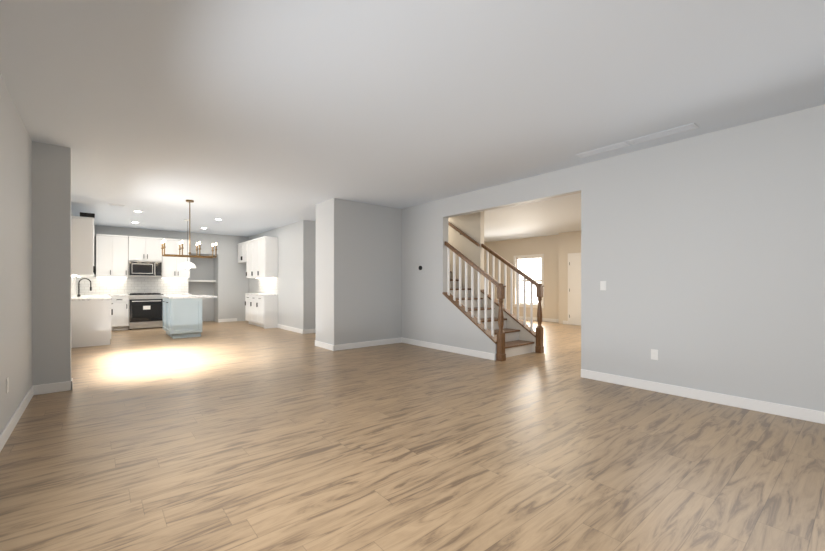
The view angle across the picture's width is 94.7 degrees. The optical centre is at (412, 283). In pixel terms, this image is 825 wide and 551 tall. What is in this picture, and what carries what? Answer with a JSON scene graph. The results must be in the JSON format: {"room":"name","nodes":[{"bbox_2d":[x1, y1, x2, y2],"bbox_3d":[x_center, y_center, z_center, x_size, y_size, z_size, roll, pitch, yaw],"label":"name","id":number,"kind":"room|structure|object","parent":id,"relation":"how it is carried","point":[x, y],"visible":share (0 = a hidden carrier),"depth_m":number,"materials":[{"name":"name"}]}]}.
{"room":"empty living room","nodes":[
{"label":"empty living room","id":0,"kind":"room"},
{"bbox_2d":[94,225,248,321],"bbox_3d":[-7.230,-0.170,11.383,4.230,2.740,0.760,0,0,-40],"label":"wall","id":1,"kind":"structure","parent":0,"point":[227,271],"depth_m":12.03,"materials":[{"name":"grey paint"}]},
{"bbox_2d":[96,234,115,276],"bbox_3d":[-8.056,-0.733,9.977,0.385,1.104,0.349,0,0,-40],"label":"upper cabinet","id":2,"kind":"object","parent":1,"relation":"attached to","point":[115,254],"depth_m":9.84,"materials":[{"name":"white wood"}]},
{"bbox_2d":[116,235,131,276],"bbox_3d":[-7.822,-0.733,10.170,0.450,1.104,0.349,0,0,-40],"label":"upper cabinet","id":3,"kind":"object","parent":1,"relation":"attached to","point":[123,243],"depth_m":10.08,"materials":[{"name":"white wood"}]},
{"bbox_2d":[77,277,187,294],"bbox_3d":[-7.642,0.050,10.547,2.470,0.460,0.003,0,0,-40],"label":"tile backsplash","id":4,"kind":"structure","parent":1,"relation":"attached to","point":[106,286],"depth_m":10.47,"materials":[{"name":"white tile"}]},
{"bbox_2d":[132,236,163,261],"bbox_3d":[-7.403,-0.959,10.517,0.752,0.652,0.349,0,0,-40],"label":"upper cabinet","id":5,"kind":"object","parent":1,"relation":"attached to","point":[143,249],"depth_m":10.41,"materials":[{"name":"white wood"}]},
{"bbox_2d":[128,261,161,276],"bbox_3d":[-7.373,-0.412,10.482,0.754,0.425,0.439,0,0,-40],"label":"microwave","id":6,"kind":"object","parent":5,"relation":"attached to","point":[144,268],"visible":0.9,"depth_m":10.33,"materials":[{"name":"silver metal"}]},
{"bbox_2d":[161,238,189,277],"bbox_3d":[-6.871,-0.733,10.956,0.741,1.104,0.349,0,0,-40],"label":"upper cabinet","id":7,"kind":"object","parent":1,"relation":"attached to","point":[170,266],"depth_m":10.81,"materials":[{"name":"white wood"}]},
{"bbox_2d":[188,280,215,281],"bbox_3d":[-6.668,-0.098,11.950,0.812,0.055,0.316,0,0,-40],"label":"shelf","id":8,"kind":"object","parent":1,"relation":"attached to","point":[201,280],"visible":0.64,"depth_m":11.84,"materials":[{"name":"white wood"}]},
{"bbox_2d":[0,319,824,550],"bbox_3d":[1.092,1.260,8.171,13.800,0.120,16.800,0,0,-40],"label":"floor","id":9,"kind":"structure","parent":0,"point":[234,436],"depth_m":2.63,"materials":[{"name":"brown wood"}]},
{"bbox_2d":[71,298,110,347],"bbox_3d":[-6.342,0.760,7.492,0.630,0.881,0.470,0,0,-40],"label":"base cabinet","id":10,"kind":"object","parent":9,"relation":"on","point":[91,320],"depth_m":7.32,"materials":[{"name":"white wood"}]},
{"bbox_2d":[71,294,110,301],"bbox_3d":[-7.276,0.299,8.628,0.640,0.040,3.421,0,0,-40],"label":"countertop","id":11,"kind":"structure","parent":10,"relation":"on","point":[78,298],"depth_m":7.88,"materials":[{"name":"white stone"}]},
{"bbox_2d":[109,294,128,330],"bbox_3d":[-7.748,0.740,10.029,0.387,0.920,0.659,0,0,-40],"label":"base cabinet","id":12,"kind":"object","parent":9,"relation":"on","point":[120,315],"visible":0.81,"depth_m":9.82,"materials":[{"name":"white wood"}]},
{"bbox_2d":[128,293,163,329],"bbox_3d":[-7.281,0.725,10.370,0.760,0.950,0.730,0,0,-40],"label":"range","id":13,"kind":"object","parent":9,"relation":"on","point":[145,310],"visible":0.96,"depth_m":10.12,"materials":[{"name":"silver metal"}]},
{"bbox_2d":[163,293,191,294],"bbox_3d":[-6.747,0.740,10.857,0.676,0.920,0.659,0,0,-40],"label":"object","id":14,"kind":"structure","parent":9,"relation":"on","point":[179,294],"depth_m":10.68,"materials":[{"name":"white stone"}]},
{"bbox_2d":[161,295,201,338],"bbox_3d":[-5.426,0.760,8.913,0.658,0.880,1.248,0,0,-40],"label":"kitchen island","id":15,"kind":"object","parent":9,"relation":"on","point":[182,316],"depth_m":8.48,"materials":[{"name":"grey"}]},
{"bbox_2d":[165,295,216,298],"bbox_3d":[-5.313,0.300,9.018,0.950,0.040,1.310,0,0,-40],"label":"island countertop","id":16,"kind":"structure","parent":15,"relation":"on","point":[166,296],"depth_m":8.56,"materials":[{"name":"white stone"}]},
{"bbox_2d":[245,293,248,320],"bbox_3d":[-4.692,0.760,11.331,0.379,0.880,0.597,0,0,-40],"label":"base cabinet","id":17,"kind":"object","parent":9,"relation":"on","point":[246,294],"depth_m":11.31,"materials":[{"name":"white wood"}]},
{"bbox_2d":[249,293,256,325],"bbox_3d":[-4.366,0.760,10.937,0.379,0.880,0.654,0,0,-40],"label":"base cabinet","id":18,"kind":"object","parent":9,"relation":"on","point":[252,296],"depth_m":10.94,"materials":[{"name":"white wood"}]},
{"bbox_2d":[257,297,276,328],"bbox_3d":[-4.034,0.760,10.535,0.379,0.880,0.617,0,0,-40],"label":"base cabinet","id":19,"kind":"object","parent":9,"relation":"on","point":[261,309],"depth_m":10.31,"materials":[{"name":"white wood"}]},
{"bbox_2d":[257,293,276,296],"bbox_3d":[-4.371,0.300,10.933,0.390,0.040,1.620,0,0,-40],"label":"countertop","id":20,"kind":"structure","parent":19,"relation":"on","point":[258,294],"depth_m":10.33,"materials":[{"name":"white stone"}]},
{"bbox_2d":[442,221,543,360],"bbox_3d":[0.582,-0.631,7.784,1.244,3.662,3.946,0,0,-40],"label":"staircase railing","id":21,"kind":"object","parent":9,"relation":"on","point":[484,320],"visible":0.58,"depth_m":6.66,"materials":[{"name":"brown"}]},
{"bbox_2d":[0,73,824,433],"bbox_3d":[-1.677,-0.170,5.361,5.630,2.740,15.880,0,0,-40],"label":"wall","id":22,"kind":"structure","parent":0,"point":[704,257],"depth_m":4.13,"materials":[{"name":"grey paint"}]},
{"bbox_2d":[6,377,8,393],"bbox_3d":[-3.160,0.790,2.966,0.009,0.115,0.072,0,0,-40],"label":"electrical outlet plate","id":23,"kind":"object","parent":22,"relation":"attached to","point":[7,384],"visible":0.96,"depth_m":2.96,"materials":[{"name":"white plastic"}]},
{"bbox_2d":[71,275,76,296],"bbox_3d":[-7.533,0.050,8.434,0.003,0.460,3.400,0,0,-40],"label":"tile backsplash","id":24,"kind":"structure","parent":22,"relation":"attached to","point":[73,279],"depth_m":8.55,"materials":[{"name":"white tile"}]},
{"bbox_2d":[71,216,94,275],"bbox_3d":[-6.469,-0.733,7.424,0.349,1.104,0.527,0,0,-40],"label":"upper cabinet","id":25,"kind":"object","parent":22,"relation":"attached to","point":[82,244],"depth_m":7.24,"materials":[{"name":"white wood"}]},
{"bbox_2d":[80,212,94,217],"bbox_3d":[-6.284,-1.330,7.345,0.220,0.080,0.150,0,0,-40],"label":"security camera","id":26,"kind":"object","parent":25,"relation":"on","point":[83,214],"visible":0.9,"depth_m":7.29,"materials":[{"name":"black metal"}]},
{"bbox_2d":[74,275,125,277],"bbox_3d":[-6.573,-0.172,9.247,2.400,0.009,3.230,0,0,-40],"label":"under-cabinet light","id":27,"kind":"object","parent":25,"relation":"attached to","point":[106,277],"visible":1,"depth_m":10.08,"materials":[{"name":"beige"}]},
{"bbox_2d":[238,242,245,262],"bbox_3d":[-5.165,-0.983,11.924,0.349,0.604,0.900,0,0,-40],"label":"upper cabinet","id":28,"kind":"object","parent":22,"relation":"attached to","point":[241,247],"depth_m":11.78,"materials":[{"name":"white wood"}]},
{"bbox_2d":[246,240,249,277],"bbox_3d":[-4.703,-0.733,11.365,0.349,1.104,0.664,0,0,-40],"label":"upper cabinet","id":29,"kind":"object","parent":22,"relation":"attached to","point":[247,242],"depth_m":11.33,"materials":[{"name":"white wood"}]},
{"bbox_2d":[250,238,257,277],"bbox_3d":[-4.355,-0.733,10.946,0.349,1.104,0.654,0,0,-40],"label":"upper cabinet","id":30,"kind":"object","parent":22,"relation":"attached to","point":[253,243],"depth_m":10.90,"materials":[{"name":"white wood"}]},
{"bbox_2d":[258,236,277,277],"bbox_3d":[-4.023,-0.733,10.544,0.349,1.104,0.617,0,0,-40],"label":"upper cabinet","id":31,"kind":"object","parent":22,"relation":"attached to","point":[259,256],"depth_m":10.34,"materials":[{"name":"white wood"}]},
{"bbox_2d":[258,277,277,293],"bbox_3d":[-4.219,0.050,11.059,0.003,0.460,1.620,0,0,-40],"label":"tile backsplash","id":32,"kind":"structure","parent":22,"relation":"attached to","point":[267,285],"depth_m":10.99,"materials":[{"name":"white tile"}]},
{"bbox_2d":[0,316,824,451],"bbox_3d":[0.731,1.147,7.353,11.600,0.105,15.600,0,0,-40],"label":"baseboard","id":33,"kind":"structure","parent":22,"relation":"attached to","point":[811,415],"depth_m":4.16,"materials":[{"name":"white wood"}]},
{"bbox_2d":[600,281,605,289],"bbox_3d":[2.349,0.020,4.682,0.009,0.115,0.072,0,0,-40],"label":"switch plate","id":34,"kind":"object","parent":22,"relation":"attached to","point":[602,285],"visible":1,"depth_m":4.68,"materials":[{"name":"white plastic"}]},
{"bbox_2d":[651,349,657,359],"bbox_3d":[2.706,0.790,4.250,0.009,0.115,0.072,0,0,-40],"label":"electrical outlet plate","id":35,"kind":"object","parent":22,"relation":"attached to","point":[654,354],"visible":1,"depth_m":4.25,"materials":[{"name":"white plastic"}]},
{"bbox_2d":[0,0,824,242],"bbox_3d":[1.092,-1.600,8.171,13.800,0.120,16.800,0,0,-40],"label":"ceiling","id":36,"kind":"structure","parent":0,"point":[246,118],"depth_m":3.04,"materials":[{"name":"white paint"}]},
{"bbox_2d":[179,219,195,268],"bbox_3d":[-5.390,-0.952,9.104,0.364,1.173,0.364,0,0,-40],"label":"pendant light","id":37,"kind":"object","parent":36,"relation":"hanging from","point":[187,265],"visible":1,"depth_m":9.03,"materials":[{"name":"white glass"}]},
{"bbox_2d":[161,200,216,257],"bbox_3d":[-4.098,-1.018,6.993,0.868,1.041,0.308,0,0,-40],"label":"chandelier","id":38,"kind":"object","parent":36,"relation":"hanging from","point":[181,247],"visible":1,"depth_m":6.99,"materials":[{"name":"brown metal"}]},
{"bbox_2d":[576,141,630,157],"bbox_3d":[2.178,-1.536,4.365,0.160,0.007,0.550,0,0,-40],"label":"ceiling vent","id":39,"kind":"object","parent":36,"relation":"in","point":[603,150],"visible":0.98,"depth_m":4.34,"materials":[{"name":"white metal"}]},
{"bbox_2d":[627,123,698,144],"bbox_3d":[2.557,-1.536,3.906,0.160,0.007,0.600,0,0,-40],"label":"ceiling vent","id":40,"kind":"object","parent":36,"relation":"in","point":[680,129],"visible":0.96,"depth_m":3.88,"materials":[{"name":"white metal"}]},
{"bbox_2d":[443,295,496,360],"bbox_3d":[0.980,0.690,6.456,0.140,1.020,1.180,0,0,-40],"label":"wall","id":41,"kind":"structure","parent":0,"point":[461,329],"depth_m":6.51,"materials":[{"name":"grey paint"}]},
{"bbox_2d":[448,211,535,351],"bbox_3d":[0.208,-0.170,9.101,0.117,2.740,6.240,0,0,-40],"label":"wall","id":42,"kind":"structure","parent":0,"point":[471,225],"depth_m":7.76,"materials":[{"name":"beige paint"}]},
{"bbox_2d":[484,235,557,318],"bbox_3d":[3.496,-0.170,13.203,0.160,2.740,4.070,0,0,-40],"label":"wall","id":43,"kind":"structure","parent":0,"point":[555,250],"depth_m":12.49,"materials":[{"name":"beige paint"}]},
{"bbox_2d":[513,254,544,307],"bbox_3d":[3.876,-0.095,12.674,0.130,1.750,1.190,0,0,-40],"label":"window","id":44,"kind":"structure","parent":43,"relation":"in","point":[541,256],"depth_m":12.70,"materials":[{"name":"white wood"}]},
{"bbox_2d":[558,231,580,324],"bbox_3d":[7.290,-0.170,8.178,0.160,2.740,8.790,0,0,-40],"label":"wall","id":45,"kind":"structure","parent":0,"point":[568,242],"depth_m":11.37,"materials":[{"name":"beige paint"}]},
{"bbox_2d":[568,253,580,324],"bbox_3d":[4.879,0.145,10.886,0.098,2.100,0.945,0,0,-40],"label":"hall door","id":46,"kind":"structure","parent":45,"relation":"in","point":[574,289],"depth_m":11.09,"materials":[{"name":"white wood"}]},
{"label":"outside","id":47,"kind":"structure","parent":0,"visible":0},
{"bbox_2d":[518,258,540,302],"bbox_3d":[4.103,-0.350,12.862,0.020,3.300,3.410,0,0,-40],"label":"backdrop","id":48,"kind":"structure","parent":47,"point":[531,267],"depth_m":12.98,"materials":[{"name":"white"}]}
]}

